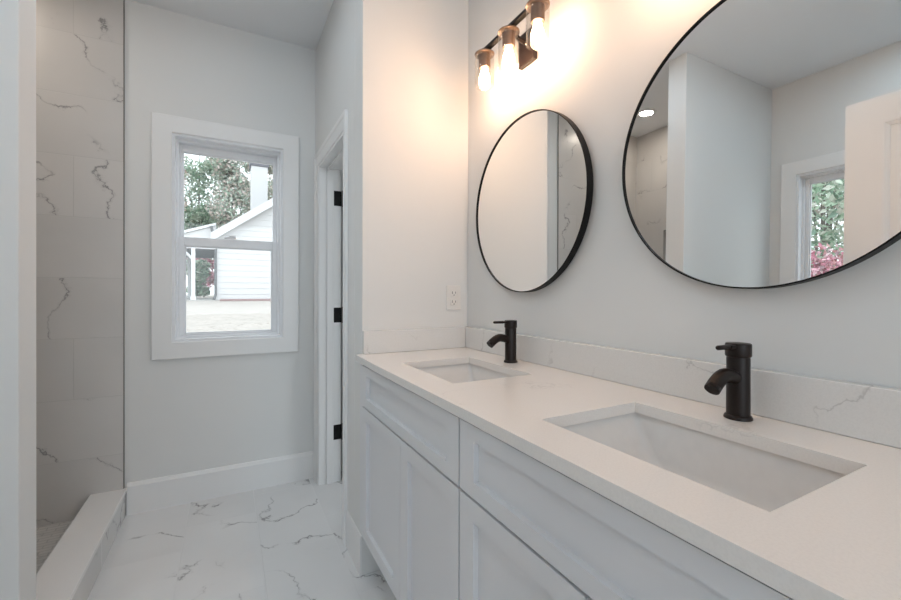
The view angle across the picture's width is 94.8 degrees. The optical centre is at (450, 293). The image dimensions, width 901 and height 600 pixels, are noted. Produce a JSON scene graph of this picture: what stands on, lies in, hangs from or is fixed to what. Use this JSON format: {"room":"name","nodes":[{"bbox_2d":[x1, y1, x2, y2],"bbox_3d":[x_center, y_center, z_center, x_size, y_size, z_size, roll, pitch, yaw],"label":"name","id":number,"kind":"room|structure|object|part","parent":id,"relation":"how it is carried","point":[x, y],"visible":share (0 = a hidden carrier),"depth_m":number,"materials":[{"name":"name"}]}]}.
{"room":"bathroom","nodes":[
{"label":"bathroom","id":0,"kind":"room"},
{"bbox_2d":[0,0,35,599],"bbox_3d":[-1.656,-0.183,0.985,0.955,2.653,0.120,0,0,-28],"label":"wall partition","id":1,"kind":"structure","parent":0,"point":[17,17],"depth_m":1.16,"materials":[{"name":"paint"}]},
{"bbox_2d":[36,0,122,526],"bbox_3d":[-2.116,-0.187,1.888,0.998,2.653,0.010,0,0,-28],"label":"tiled wall","id":2,"kind":"structure","parent":0,"point":[79,43],"depth_m":2.03,"materials":[{"name":"tile"}]},
{"bbox_2d":[123,0,124,488],"bbox_3d":[-1.674,-0.256,2.124,0.004,2.513,0.012,0,0,-28],"label":"trim","id":3,"kind":"structure","parent":2,"relation":"attached to","point":[123,0],"depth_m":2.12,"materials":[{"name":"metal"}]},
{"bbox_2d":[36,471,396,599],"bbox_3d":[0.141,1.211,-0.095,3.340,0.180,5.930,0,0,-28],"label":"floor","id":4,"kind":"structure","parent":0,"point":[283,541],"depth_m":1.83,"materials":[{"name":"tile"}]},
{"bbox_2d":[36,488,126,599],"bbox_3d":[-1.504,1.072,1.678,0.146,0.140,0.948,0,0,-28],"label":"shower curb","id":5,"kind":"object","parent":4,"relation":"on","point":[72,568],"visible":1,"depth_m":1.64,"materials":[{"name":"stone"}]},
{"bbox_2d":[360,363,461,599],"bbox_3d":[0.047,0.708,1.422,0.514,0.876,0.834,0,0,-28],"label":"vanity cabinet","id":6,"kind":"object","parent":4,"relation":"on","point":[411,488],"depth_m":1.20,"materials":[{"name":"paint"}]},
{"bbox_3d":[-0.343,0.612,1.649,0.018,0.686,0.064,0,0,-28],"label":"filler strip","id":7,"kind":"part","parent":6,"relation":"part of","materials":[{"name":"white wood"}]},
{"bbox_3d":[-0.240,0.690,1.435,0.020,0.502,0.404,0,0,-28],"label":"door","id":8,"kind":"part","parent":6,"relation":"part of","materials":[{"name":"paint"}]},
{"bbox_3d":[-0.154,0.356,1.275,0.020,0.154,0.764,0,0,-28],"label":"drawer","id":9,"kind":"part","parent":6,"relation":"part of","materials":[{"name":"paint"}]},
{"bbox_3d":[-0.059,0.692,1.097,0.020,0.502,0.358,0,0,-28],"label":"door","id":10,"kind":"part","parent":6,"relation":"part of","materials":[{"name":"paint"}]},
{"bbox_2d":[356,347,900,599],"bbox_3d":[0.231,0.259,1.069,0.529,0.024,1.624,0,0,-28],"label":"countertop","id":11,"kind":"structure","parent":6,"relation":"on","point":[840,540],"depth_m":0.58,"materials":[{"name":"white stone"}]},
{"bbox_2d":[362,327,464,353],"bbox_3d":[-0.144,0.198,1.778,0.472,0.092,0.020,0,0,-28],"label":"side splash","id":12,"kind":"object","parent":11,"relation":"on","point":[399,340],"visible":1,"depth_m":1.76,"materials":[{"name":"white stone"}]},
{"bbox_2d":[417,363,513,383],"bbox_3d":[0.040,0.348,1.367,0.337,0.154,0.441,0,0,-28],"label":"sink","id":13,"kind":"object","parent":11,"relation":"in","point":[457,373],"visible":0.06,"depth_m":1.55,"materials":[{"name":"white ceramic"}]},
{"bbox_2d":[487,320,517,362],"bbox_3d":[0.183,0.171,1.468,0.124,0.150,0.049,0,0,-28],"label":"faucet","id":14,"kind":"object","parent":11,"relation":"on","point":[509,337],"visible":1,"depth_m":1.47,"materials":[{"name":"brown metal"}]},
{"bbox_3d":[0.168,0.166,1.460,0.091,0.048,0.028,0,0,-28],"label":"spout","id":15,"kind":"part","parent":14,"relation":"part of","materials":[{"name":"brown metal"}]},
{"bbox_3d":[0.179,0.102,1.465,0.064,0.010,0.016,0,0,-28],"label":"lever","id":16,"kind":"part","parent":14,"relation":"part of","materials":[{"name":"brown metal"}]},
{"bbox_2d":[562,412,845,511],"bbox_3d":[0.393,0.350,0.710,0.337,0.154,0.453,0,0,-28],"label":"sink","id":17,"kind":"object","parent":11,"relation":"in","point":[762,479],"visible":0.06,"depth_m":0.80,"materials":[{"name":"white ceramic"}]},
{"bbox_2d":[704,342,752,421],"bbox_3d":[0.541,0.174,0.809,0.124,0.150,0.049,0,0,-28],"label":"faucet","id":18,"kind":"object","parent":11,"relation":"on","point":[736,376],"visible":1,"depth_m":0.81,"materials":[{"name":"brown metal"}]},
{"bbox_3d":[0.526,0.169,0.801,0.091,0.048,0.028,0,0,-28],"label":"spout","id":19,"kind":"part","parent":18,"relation":"part of","materials":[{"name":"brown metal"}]},
{"bbox_3d":[0.537,0.104,0.807,0.064,0.010,0.016,0,0,-28],"label":"lever","id":20,"kind":"part","parent":18,"relation":"part of","materials":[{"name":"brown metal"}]},
{"bbox_2d":[460,419,793,599],"bbox_3d":[0.427,0.711,0.714,0.514,0.876,0.768,0,0,-28],"label":"vanity cabinet","id":21,"kind":"object","parent":4,"relation":"on","point":[529,530],"visible":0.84,"depth_m":0.66,"materials":[{"name":"paint"}]},
{"bbox_3d":[0.117,0.693,0.771,0.020,0.502,0.369,0,0,-28],"label":"door","id":22,"kind":"part","parent":21,"relation":"part of","materials":[{"name":"paint"}]},
{"bbox_2d":[131,0,332,49],"bbox_3d":[0.147,-1.577,-0.103,3.340,0.150,5.930,0,0,-28],"label":"ceiling","id":23,"kind":"structure","parent":0,"point":[297,22],"depth_m":2.25,"materials":[{"name":"paint"}]},
{"bbox_2d":[124,0,342,513],"bbox_3d":[-1.239,-0.186,2.444,3.070,2.653,0.140,0,0,-28],"label":"wall","id":24,"kind":"structure","parent":0,"point":[185,415],"depth_m":2.31,"materials":[{"name":"paint"}]},
{"bbox_2d":[127,451,313,515],"bbox_3d":[-1.253,1.059,2.353,0.934,0.163,0.015,0,0,-28],"label":"baseboard","id":25,"kind":"structure","parent":24,"relation":"attached to","point":[146,495],"depth_m":2.31,"materials":[{"name":"paint"}]},
{"bbox_2d":[151,112,298,360],"bbox_3d":[-1.274,-0.300,2.398,0.734,1.302,0.136,0,0,-28],"label":"window","id":26,"kind":"structure","parent":24,"relation":"in","point":[172,137],"depth_m":2.33,"materials":[{"name":"paint"}]},
{"bbox_3d":[-1.276,-0.300,2.402,0.552,1.120,0.127,0,0,-28],"label":"frame","id":27,"kind":"part","parent":26,"relation":"part of","materials":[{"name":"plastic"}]},
{"bbox_3d":[-1.282,-0.039,2.412,0.500,0.547,0.030,0,0,-28],"label":"sash","id":28,"kind":"part","parent":26,"relation":"part of","materials":[{"name":"plastic"}]},
{"bbox_3d":[-1.296,-0.553,2.440,0.500,0.561,0.030,0,0,-28],"label":"sash","id":29,"kind":"part","parent":26,"relation":"part of","materials":[{"name":"glass"}]},
{"bbox_2d":[315,0,354,520],"bbox_3d":[-0.570,-0.184,2.207,0.128,2.653,0.910,0,0,-28],"label":"wall","id":30,"kind":"structure","parent":0,"point":[335,49],"depth_m":1.92,"materials":[{"name":"paint"}]},
{"bbox_2d":[314,109,347,545],"bbox_3d":[-0.587,0.189,2.237,0.131,1.907,0.605,0,0,-28],"label":"trim","id":31,"kind":"structure","parent":30,"relation":"attached to","point":[330,167],"depth_m":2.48,"materials":[{"name":"paint"}]},
{"bbox_2d":[334,191,342,439],"bbox_3d":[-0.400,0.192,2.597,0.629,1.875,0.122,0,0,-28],"label":"hinges","id":32,"kind":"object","parent":31,"relation":"attached to","point":[337,194],"depth_m":2.51,"materials":[{"name":"metal"}]},
{"bbox_2d":[346,510,361,575],"bbox_3d":[-0.417,1.063,1.778,0.007,0.163,0.230,0,0,-28],"label":"baseboard","id":33,"kind":"structure","parent":30,"relation":"attached to","point":[353,536],"depth_m":1.75,"materials":[{"name":"paint"}]},
{"bbox_2d":[354,0,467,574],"bbox_3d":[-0.165,-0.182,1.843,0.497,2.653,0.115,0,0,-28],"label":"wall","id":34,"kind":"structure","parent":0,"point":[411,56],"depth_m":1.77,"materials":[{"name":"paint"}]},
{"bbox_2d":[446,285,460,309],"bbox_3d":[0.014,0.019,1.869,0.072,0.110,0.009,0,0,-28],"label":"wall outlet","id":35,"kind":"object","parent":34,"relation":"attached to","point":[453,293],"visible":1,"depth_m":1.86,"materials":[{"name":"white plastic"}]},
{"bbox_2d":[450,299,456,304],"bbox_3d":[0.015,0.039,1.868,0.034,0.029,0.004,0,0,-28],"label":"receptacle","id":36,"kind":"object","parent":35,"relation":"attached to","point":[452,301],"depth_m":1.86,"materials":[{"name":"white plastic"}]},
{"bbox_2d":[450,290,456,295],"bbox_3d":[0.015,-0.001,1.868,0.034,0.029,0.004,0,0,-28],"label":"receptacle","id":37,"kind":"object","parent":35,"relation":"attached to","point":[452,292],"depth_m":1.86,"materials":[{"name":"white plastic"}]},
{"bbox_2d":[468,0,900,388],"bbox_3d":[1.206,-0.173,-0.057,0.120,2.653,4.760,0,0,-28],"label":"wall","id":38,"kind":"structure","parent":0,"point":[599,60],"depth_m":1.16,"materials":[{"name":"paint"}]},
{"bbox_2d":[475,0,549,87],"bbox_3d":[0.232,-0.882,1.489,0.133,0.154,0.391,0,0,-28],"label":"vanity light","id":39,"kind":"object","parent":38,"relation":"attached to","point":[528,41],"visible":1,"depth_m":1.47,"materials":[{"name":"brown metal"}]},
{"bbox_3d":[0.133,-0.841,1.614,0.043,0.072,0.043,0,0,-28],"label":"bulb","id":40,"kind":"part","parent":39,"relation":"part of","materials":[{"name":"white glass"}]},
{"bbox_2d":[475,48,494,69],"bbox_3d":[0.133,-0.906,1.614,0.077,0.060,0.077,0,0,-28],"label":"socket","id":41,"kind":"object","parent":39,"relation":"attached to","point":[484,55],"depth_m":1.60,"materials":[{"name":"brown metal"}]},
{"bbox_2d":[498,25,519,49],"bbox_3d":[0.207,-0.906,1.475,0.077,0.060,0.077,0,0,-28],"label":"socket","id":42,"kind":"object","parent":39,"relation":"attached to","point":[508,34],"depth_m":1.46,"materials":[{"name":"brown metal"}]},
{"bbox_3d":[0.207,-0.841,1.476,0.043,0.072,0.043,0,0,-28],"label":"bulb","id":43,"kind":"part","parent":39,"relation":"part of","materials":[{"name":"white glass"}]},
{"bbox_3d":[0.241,-0.930,1.494,0.082,0.049,0.017,0,0,-28],"label":"arm","id":44,"kind":"part","parent":39,"relation":"part of","materials":[{"name":"brown metal"}]},
{"bbox_3d":[0.283,-0.899,1.516,0.018,0.120,0.090,0,0,-28],"label":"wall plate","id":45,"kind":"part","parent":39,"relation":"part of","materials":[{"name":"brown metal"}]},
{"bbox_3d":[0.281,-0.840,1.337,0.043,0.072,0.043,0,0,-28],"label":"bulb","id":46,"kind":"part","parent":39,"relation":"part of","materials":[{"name":"white glass"}]},
{"bbox_2d":[526,0,549,25],"bbox_3d":[0.281,-0.905,1.337,0.077,0.060,0.077,0,0,-28],"label":"socket","id":47,"kind":"object","parent":39,"relation":"attached to","point":[537,8],"depth_m":1.32,"materials":[{"name":"brown metal"}]},
{"bbox_2d":[476,109,592,291],"bbox_3d":[0.269,-0.327,1.519,0.026,0.645,0.645,0,0,-27],"label":"round mirror","id":48,"kind":"object","parent":38,"relation":"attached to","point":[535,197],"visible":1,"depth_m":1.46,"materials":[{"name":"black metal"}]},
{"bbox_2d":[465,326,900,448],"bbox_3d":[0.454,0.201,1.189,0.023,0.092,1.624,0,0,-28],"label":"backsplash","id":49,"kind":"structure","parent":38,"relation":"attached to","point":[872,413],"depth_m":0.85,"materials":[{"name":"white stone"}]},
{"bbox_2d":[622,0,900,288],"bbox_3d":[0.626,-0.328,0.855,0.026,0.637,0.637,1,0,-27],"label":"round mirror","id":50,"kind":"object","parent":38,"relation":"attached to","point":[763,150],"visible":1,"depth_m":0.82,"materials":[{"name":"black metal"}]},
{"label":"outside","id":51,"kind":"structure","parent":0,"visible":0},
{"bbox_2d":[186,294,270,331],"bbox_3d":[-13.724,0.821,25.551,90.000,1.150,82.000,0,0,-28],"label":"ground","id":52,"kind":"structure","parent":51,"point":[217,315],"depth_m":12.70,"materials":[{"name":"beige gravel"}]},
{"bbox_2d":[184,169,190,210],"bbox_3d":[-19.779,-5.878,27.395,4.032,12.444,3.862,0,0,15],"label":"broadleaf tree","id":53,"kind":"object","parent":52,"relation":"on","point":[185,172],"visible":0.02,"depth_m":28.33,"materials":[{"name":"green plant"}]},
{"bbox_2d":[186,259,211,296],"bbox_3d":[-13.826,-0.773,22.565,1.607,2.261,1.479,0,0,-5],"label":"shrub","id":54,"kind":"object","parent":52,"relation":"on","point":[202,272],"visible":0.64,"depth_m":22.26,"materials":[{"name":"green plant"}]},
{"bbox_2d":[186,248,213,296],"bbox_3d":[-15.589,-1.533,26.078,1.793,3.754,2.121,0,0,40],"label":"shrub","id":55,"kind":"object","parent":52,"relation":"on","point":[210,280],"visible":0.21,"depth_m":26.12,"materials":[{"name":"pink plant"}]},
{"bbox_2d":[184,155,224,295],"bbox_3d":[-19.858,-6.912,33.026,5.215,14.481,4.635,0,0,29],"label":"broadleaf tree","id":56,"kind":"object","parent":52,"relation":"on","point":[199,213],"visible":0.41,"depth_m":32.43,"materials":[{"name":"green plant"}]},
{"bbox_2d":[205,157,249,249],"bbox_3d":[-15.598,-5.713,30.124,3.830,12.119,4.067,0,0,-28],"label":"broadleaf tree","id":57,"kind":"object","parent":52,"relation":"on","point":[233,183],"visible":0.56,"depth_m":29.22,"materials":[{"name":"green plant"}]},
{"bbox_2d":[184,163,272,300],"bbox_3d":[-9.006,-3.165,22.926,12.538,7.260,9.660,0,0,-28],"label":"house","id":58,"kind":"structure","parent":52,"relation":"on","point":[238,274],"depth_m":17.94,"materials":[{"name":"white wood"}]},
{"bbox_3d":[-13.153,-0.807,20.856,0.200,2.135,0.200,0,0,-28],"label":"porch post","id":59,"kind":"part","parent":58,"relation":"part of","materials":[{"name":"white wood"}]},
{"bbox_3d":[-10.515,-0.790,16.938,0.200,2.135,0.200,0,0,-28],"label":"porch post","id":60,"kind":"part","parent":58,"relation":"part of","materials":[{"name":"white wood"}]},
{"bbox_2d":[220,299,270,300],"bbox_3d":[-5.564,0.308,19.341,9.100,0.150,0.580,0,0,-28],"label":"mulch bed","id":61,"kind":"object","parent":52,"relation":"on","point":[220,299],"visible":0.24,"depth_m":17.38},
{"bbox_2d":[238,162,272,210],"bbox_3d":[-16.381,-7.131,36.393,4.628,14.917,5.261,0,0,-17],"label":"broadleaf tree","id":62,"kind":"object","parent":52,"relation":"on","point":[245,165],"visible":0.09,"depth_m":35.16,"materials":[{"name":"green plant"}]}
]}

